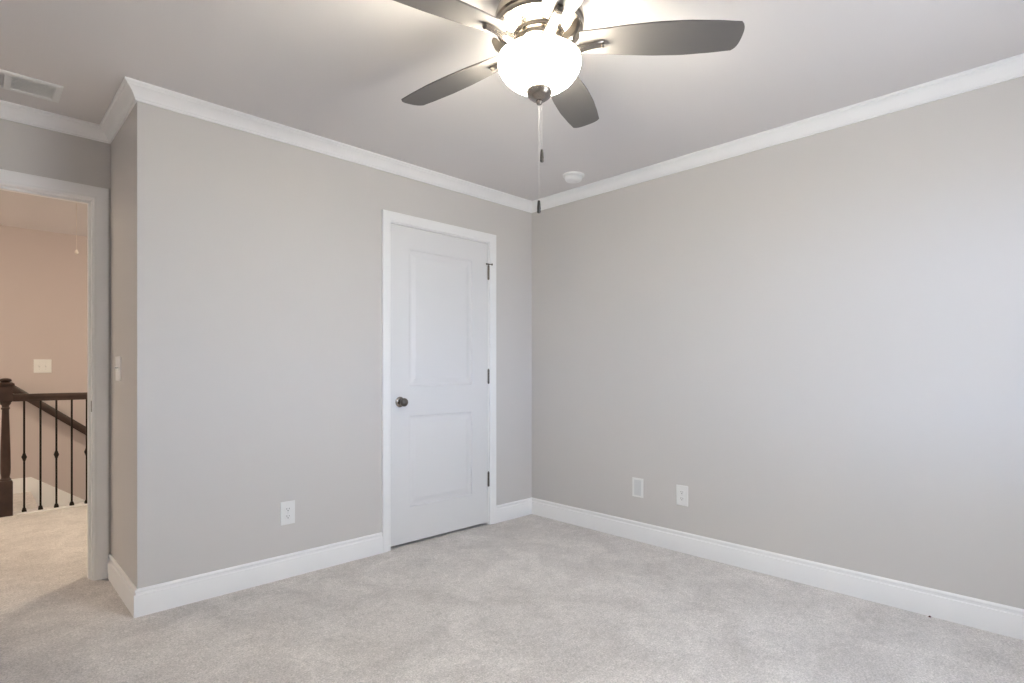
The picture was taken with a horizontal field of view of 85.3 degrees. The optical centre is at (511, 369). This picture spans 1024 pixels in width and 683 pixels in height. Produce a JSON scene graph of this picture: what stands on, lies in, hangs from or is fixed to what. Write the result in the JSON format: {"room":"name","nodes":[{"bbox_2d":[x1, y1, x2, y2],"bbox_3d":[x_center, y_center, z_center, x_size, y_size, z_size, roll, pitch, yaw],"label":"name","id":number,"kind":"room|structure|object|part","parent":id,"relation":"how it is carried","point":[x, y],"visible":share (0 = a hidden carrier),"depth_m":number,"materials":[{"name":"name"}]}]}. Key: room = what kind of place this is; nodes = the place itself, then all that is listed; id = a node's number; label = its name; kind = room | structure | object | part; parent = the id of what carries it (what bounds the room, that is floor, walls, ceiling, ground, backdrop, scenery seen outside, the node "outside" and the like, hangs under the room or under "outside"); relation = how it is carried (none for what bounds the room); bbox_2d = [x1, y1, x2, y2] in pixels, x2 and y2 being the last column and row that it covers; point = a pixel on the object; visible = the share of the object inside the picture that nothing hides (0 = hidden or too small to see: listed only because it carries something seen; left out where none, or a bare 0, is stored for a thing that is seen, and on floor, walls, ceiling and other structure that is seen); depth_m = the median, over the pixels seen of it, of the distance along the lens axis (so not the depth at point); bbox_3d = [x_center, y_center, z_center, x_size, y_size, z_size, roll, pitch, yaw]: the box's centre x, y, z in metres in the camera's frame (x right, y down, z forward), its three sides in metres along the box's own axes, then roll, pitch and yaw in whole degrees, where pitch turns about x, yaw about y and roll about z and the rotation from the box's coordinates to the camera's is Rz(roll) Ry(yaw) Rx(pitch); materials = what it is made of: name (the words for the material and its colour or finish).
{"room":"empty bedroom","nodes":[
{"label":"empty bedroom","id":0,"kind":"room"},
{"bbox_2d":[0,225,86,506],"bbox_3d":[-4.184,1.263,5.543,5.800,5.140,0.115,0,0,-44],"label":"wall","id":1,"kind":"structure","parent":0,"point":[43,281],"depth_m":5.25,"materials":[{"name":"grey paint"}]},
{"bbox_2d":[34,359,51,372],"bbox_3d":[-4.413,-0.033,5.228,0.130,0.128,0.017,0,0,-44],"label":"light switch","id":2,"kind":"object","parent":1,"relation":"attached to","point":[40,365],"visible":1,"depth_m":5.23,"materials":[{"name":"white plastic"}]},
{"bbox_2d":[11,477,84,506],"bbox_3d":[-4.138,2.355,5.496,5.800,2.708,0.016,0,0,-44],"label":"trim","id":3,"kind":"structure","parent":1,"relation":"attached to","point":[31,484],"depth_m":5.23,"materials":[{"name":"white wood"}]},
{"bbox_2d":[13,385,85,434],"bbox_3d":[-3.745,1.059,5.827,2.345,1.894,0.091,0,0,-44],"label":"handrail","id":4,"kind":"object","parent":1,"relation":"attached to","point":[46,408],"visible":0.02,"depth_m":5.22,"materials":[{"name":"brown wood"}]},
{"bbox_2d":[0,119,110,553],"bbox_3d":[-2.605,-0.087,2.725,1.258,2.440,0.115,0,0,-44],"label":"wall","id":5,"kind":"structure","parent":0,"point":[27,149],"depth_m":2.90,"materials":[{"name":"grey paint"}]},
{"bbox_2d":[0,169,108,580],"bbox_3d":[-2.580,0.075,2.749,0.937,2.116,0.150,0,0,-44],"label":"door frame","id":6,"kind":"structure","parent":5,"relation":"attached to","point":[96,199],"depth_m":3.00,"materials":[{"name":"white wood"}]},
{"bbox_2d":[0,100,109,143],"bbox_3d":[-2.546,-1.271,2.664,1.028,0.072,0.056,0,0,-44],"label":"crown molding","id":7,"kind":"structure","parent":5,"relation":"attached to","point":[10,111],"depth_m":2.84,"materials":[{"name":"white wood"}]},
{"bbox_2d":[111,110,131,580],"bbox_3d":[-1.959,-0.087,2.881,0.115,2.440,0.565,0,0,-44],"label":"wall","id":8,"kind":"structure","parent":0,"point":[121,145],"depth_m":2.82,"materials":[{"name":"grey paint"}]},
{"bbox_2d":[114,356,120,380],"bbox_3d":[-2.035,-0.005,2.865,0.017,0.126,0.124,0,0,-44],"label":"light switch","id":9,"kind":"object","parent":8,"relation":"attached to","point":[118,359],"visible":1,"depth_m":2.85,"materials":[{"name":"white plastic"}]},
{"bbox_2d":[100,77,136,143],"bbox_3d":[-1.960,-1.271,2.760,0.056,0.072,0.736,0,0,-44],"label":"crown molding","id":10,"kind":"structure","parent":8,"relation":"attached to","point":[123,102],"depth_m":2.73,"materials":[{"name":"white wood"}]},
{"bbox_2d":[108,554,136,617],"bbox_3d":[-1.960,1.070,2.788,0.016,0.126,0.696,0,0,-44],"label":"baseboard","id":11,"kind":"structure","parent":8,"relation":"attached to","point":[125,588],"depth_m":2.74,"materials":[{"name":"white wood"}]},
{"bbox_2d":[132,101,531,588],"bbox_3d":[-0.824,-0.087,3.512,2.622,2.440,0.115,0,0,-44],"label":"wall","id":12,"kind":"structure","parent":0,"point":[257,260],"depth_m":2.95,"materials":[{"name":"grey paint"}]},
{"bbox_2d":[134,532,382,617],"bbox_3d":[-1.266,1.070,2.990,1.292,0.126,0.016,0,0,-44],"label":"baseboard","id":13,"kind":"structure","parent":12,"relation":"attached to","point":[151,599],"depth_m":2.89,"materials":[{"name":"white wood"}]},
{"bbox_2d":[280,500,294,525],"bbox_3d":[-1.224,0.782,3.036,0.080,0.126,0.007,0,0,-44],"label":"outlet","id":14,"kind":"object","parent":12,"relation":"attached to","point":[287,509],"visible":1,"depth_m":3.03,"materials":[{"name":"white plastic"}]},
{"bbox_2d":[125,76,531,212],"bbox_3d":[-0.784,-1.271,3.431,2.678,0.072,0.056,0,0,-44],"label":"crown molding","id":15,"kind":"structure","parent":12,"relation":"attached to","point":[144,92],"depth_m":3.08,"materials":[{"name":"white wood"}]},
{"bbox_2d":[382,209,495,552],"bbox_3d":[-0.501,0.071,3.814,0.952,2.124,0.132,0,0,-44],"label":"door frame","id":16,"kind":"structure","parent":12,"relation":"attached to","point":[388,217],"depth_m":3.48,"materials":[{"name":"white wood"}]},
{"bbox_2d":[391,223,492,546],"bbox_3d":[-0.447,0.097,3.777,0.848,2.032,0.101,0,0,-44],"label":"door","id":17,"kind":"structure","parent":12,"relation":"in","point":[440,373],"depth_m":3.74,"materials":[{"name":"white wood"}]},
{"bbox_3d":[-0.688,0.206,3.513,0.054,0.054,0.060,0,0,-44],"label":"knob","id":18,"kind":"part","parent":17,"relation":"part of","materials":[{"name":"grey metal"}]},
{"bbox_2d":[496,497,531,522],"bbox_3d":[0.020,1.070,4.243,0.393,0.126,0.016,0,0,-44],"label":"baseboard","id":19,"kind":"structure","parent":12,"relation":"attached to","point":[511,510],"depth_m":4.23,"materials":[{"name":"white wood"}]},
{"bbox_2d":[0,492,1023,682],"bbox_3d":[-1.539,1.253,2.829,5.800,0.240,7.465,0,0,-44],"label":"floor","id":20,"kind":"structure","parent":0,"point":[531,598],"depth_m":2.47,"materials":[{"name":"carpet"}]},
{"bbox_2d":[0,378,86,516],"bbox_3d":[-2.731,0.599,5.482,3.452,1.068,0.103,0,0,-44],"label":"stair railing","id":21,"kind":"object","parent":20,"relation":"on","point":[7,396],"visible":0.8,"depth_m":4.37,"materials":[{"name":"brown wood"}]},
{"bbox_3d":[-3.930,0.599,4.314,0.103,1.068,0.103,0,0,-44],"label":"newel post","id":22,"kind":"part","parent":21,"relation":"part of","materials":[{"name":"brown wood"}]},
{"bbox_3d":[-2.698,0.220,5.515,3.358,0.058,0.062,0,0,-44],"label":"handrail","id":23,"kind":"part","parent":21,"relation":"part of","materials":[{"name":"brown wood"}]},
{"bbox_2d":[13,502,86,514],"bbox_3d":[-3.460,1.127,4.800,5.800,0.012,0.110,0,0,-44],"label":"trim","id":24,"kind":"structure","parent":20,"relation":"on","point":[19,512],"depth_m":4.49,"materials":[{"name":"white wood"}]},
{"bbox_2d":[0,0,1023,236],"bbox_3d":[-1.579,-1.367,2.870,5.800,0.120,7.580,0,0,-44],"label":"ceiling","id":25,"kind":"structure","parent":0,"point":[341,71],"depth_m":2.40,"materials":[{"name":"white paint"}]},
{"bbox_2d":[0,69,63,102],"bbox_3d":[-2.277,-1.302,2.510,0.377,0.010,0.208,0,0,-44],"label":"ceiling vent","id":26,"kind":"object","parent":25,"relation":"in","point":[11,81],"visible":1,"depth_m":2.56,"materials":[{"name":"white metal"}]},
{"bbox_2d":[75,203,78,253],"bbox_3d":[-3.121,-1.067,3.985,0.023,0.480,0.023,0,0,-44],"label":"pull cord","id":27,"kind":"object","parent":25,"relation":"hanging from","point":[76,250],"visible":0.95,"depth_m":3.98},
{"bbox_3d":[-3.121,-1.081,3.985,0.002,0.452,0.002,0,0,-44],"label":"cord","id":28,"kind":"part","parent":27,"relation":"part of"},
{"bbox_2d":[393,0,744,212],"bbox_3d":[0.056,-0.919,1.903,1.289,0.776,1.271,0,0,-44],"label":"ceiling fan","id":29,"kind":"object","parent":25,"relation":"hanging from","point":[539,59],"visible":1,"depth_m":1.84,"materials":[{"name":"grey wood"}]},
{"bbox_3d":[-0.219,-1.110,2.148,0.538,0.033,0.145,0,0,40],"label":"blade","id":30,"kind":"part","parent":29,"relation":"part of","materials":[{"name":"grey laminate"}]},
{"bbox_3d":[-0.248,-1.110,1.674,0.538,0.033,0.145,0,0,-32],"label":"blade","id":31,"kind":"part","parent":29,"relation":"part of","materials":[{"name":"grey laminate"}]},
{"bbox_3d":[0.093,-1.004,1.891,0.282,0.109,0.282,0,0,-44],"label":"lamp shade","id":32,"kind":"part","parent":29,"relation":"part of","materials":[{"name":"white glass"}]},
{"bbox_3d":[0.194,-1.110,1.500,0.145,0.033,0.538,0,0,-14],"label":"blade","id":33,"kind":"part","parent":29,"relation":"part of","materials":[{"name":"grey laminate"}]},
{"bbox_3d":[0.241,-1.110,2.267,0.145,0.033,0.538,0,0,22],"label":"blade","id":34,"kind":"part","parent":29,"relation":"part of","materials":[{"name":"grey laminate"}]},
{"bbox_3d":[0.496,-1.110,1.866,0.538,0.033,0.145,0,0,4],"label":"blade","id":35,"kind":"part","parent":29,"relation":"part of","materials":[{"name":"grey laminate"}]},
{"bbox_2d":[563,171,583,182],"bbox_3d":[0.414,-1.284,3.737,0.144,0.045,0.144,0,0,-44],"label":"smoke detector","id":36,"kind":"object","parent":25,"relation":"attached to","point":[574,176],"visible":1,"depth_m":3.70,"materials":[{"name":"white plastic"}]},
{"bbox_2d":[532,76,1023,608],"bbox_3d":[1.198,-0.087,3.398,0.115,2.440,4.460,0,0,-44],"label":"wall","id":37,"kind":"structure","parent":0,"point":[819,337],"depth_m":2.92,"materials":[{"name":"grey paint"}]},
{"bbox_2d":[632,477,642,497],"bbox_3d":[0.833,0.782,3.685,0.007,0.126,0.084,0,0,-44],"label":"wall plate","id":38,"kind":"object","parent":37,"relation":"attached to","point":[637,483],"visible":1,"depth_m":3.68,"materials":[{"name":"white plastic"}]},
{"bbox_2d":[676,484,687,506],"bbox_3d":[1.057,0.782,3.455,0.007,0.126,0.080,0,0,-44],"label":"outlet","id":39,"kind":"object","parent":37,"relation":"attached to","point":[681,491],"visible":1,"depth_m":3.45,"materials":[{"name":"white plastic"}]},
{"bbox_2d":[532,498,1023,639],"bbox_3d":[1.389,1.070,3.109,0.016,0.126,3.550,0,0,-44],"label":"baseboard","id":40,"kind":"structure","parent":37,"relation":"attached to","point":[1005,620],"depth_m":2.91,"materials":[{"name":"white wood"}]},
{"bbox_2d":[532,53,1023,212],"bbox_3d":[1.374,-1.271,3.095,0.056,0.072,3.550,0,0,-44],"label":"crown molding","id":41,"kind":"structure","parent":37,"relation":"attached to","point":[1009,68],"depth_m":2.89,"materials":[{"name":"white wood"}]}
]}

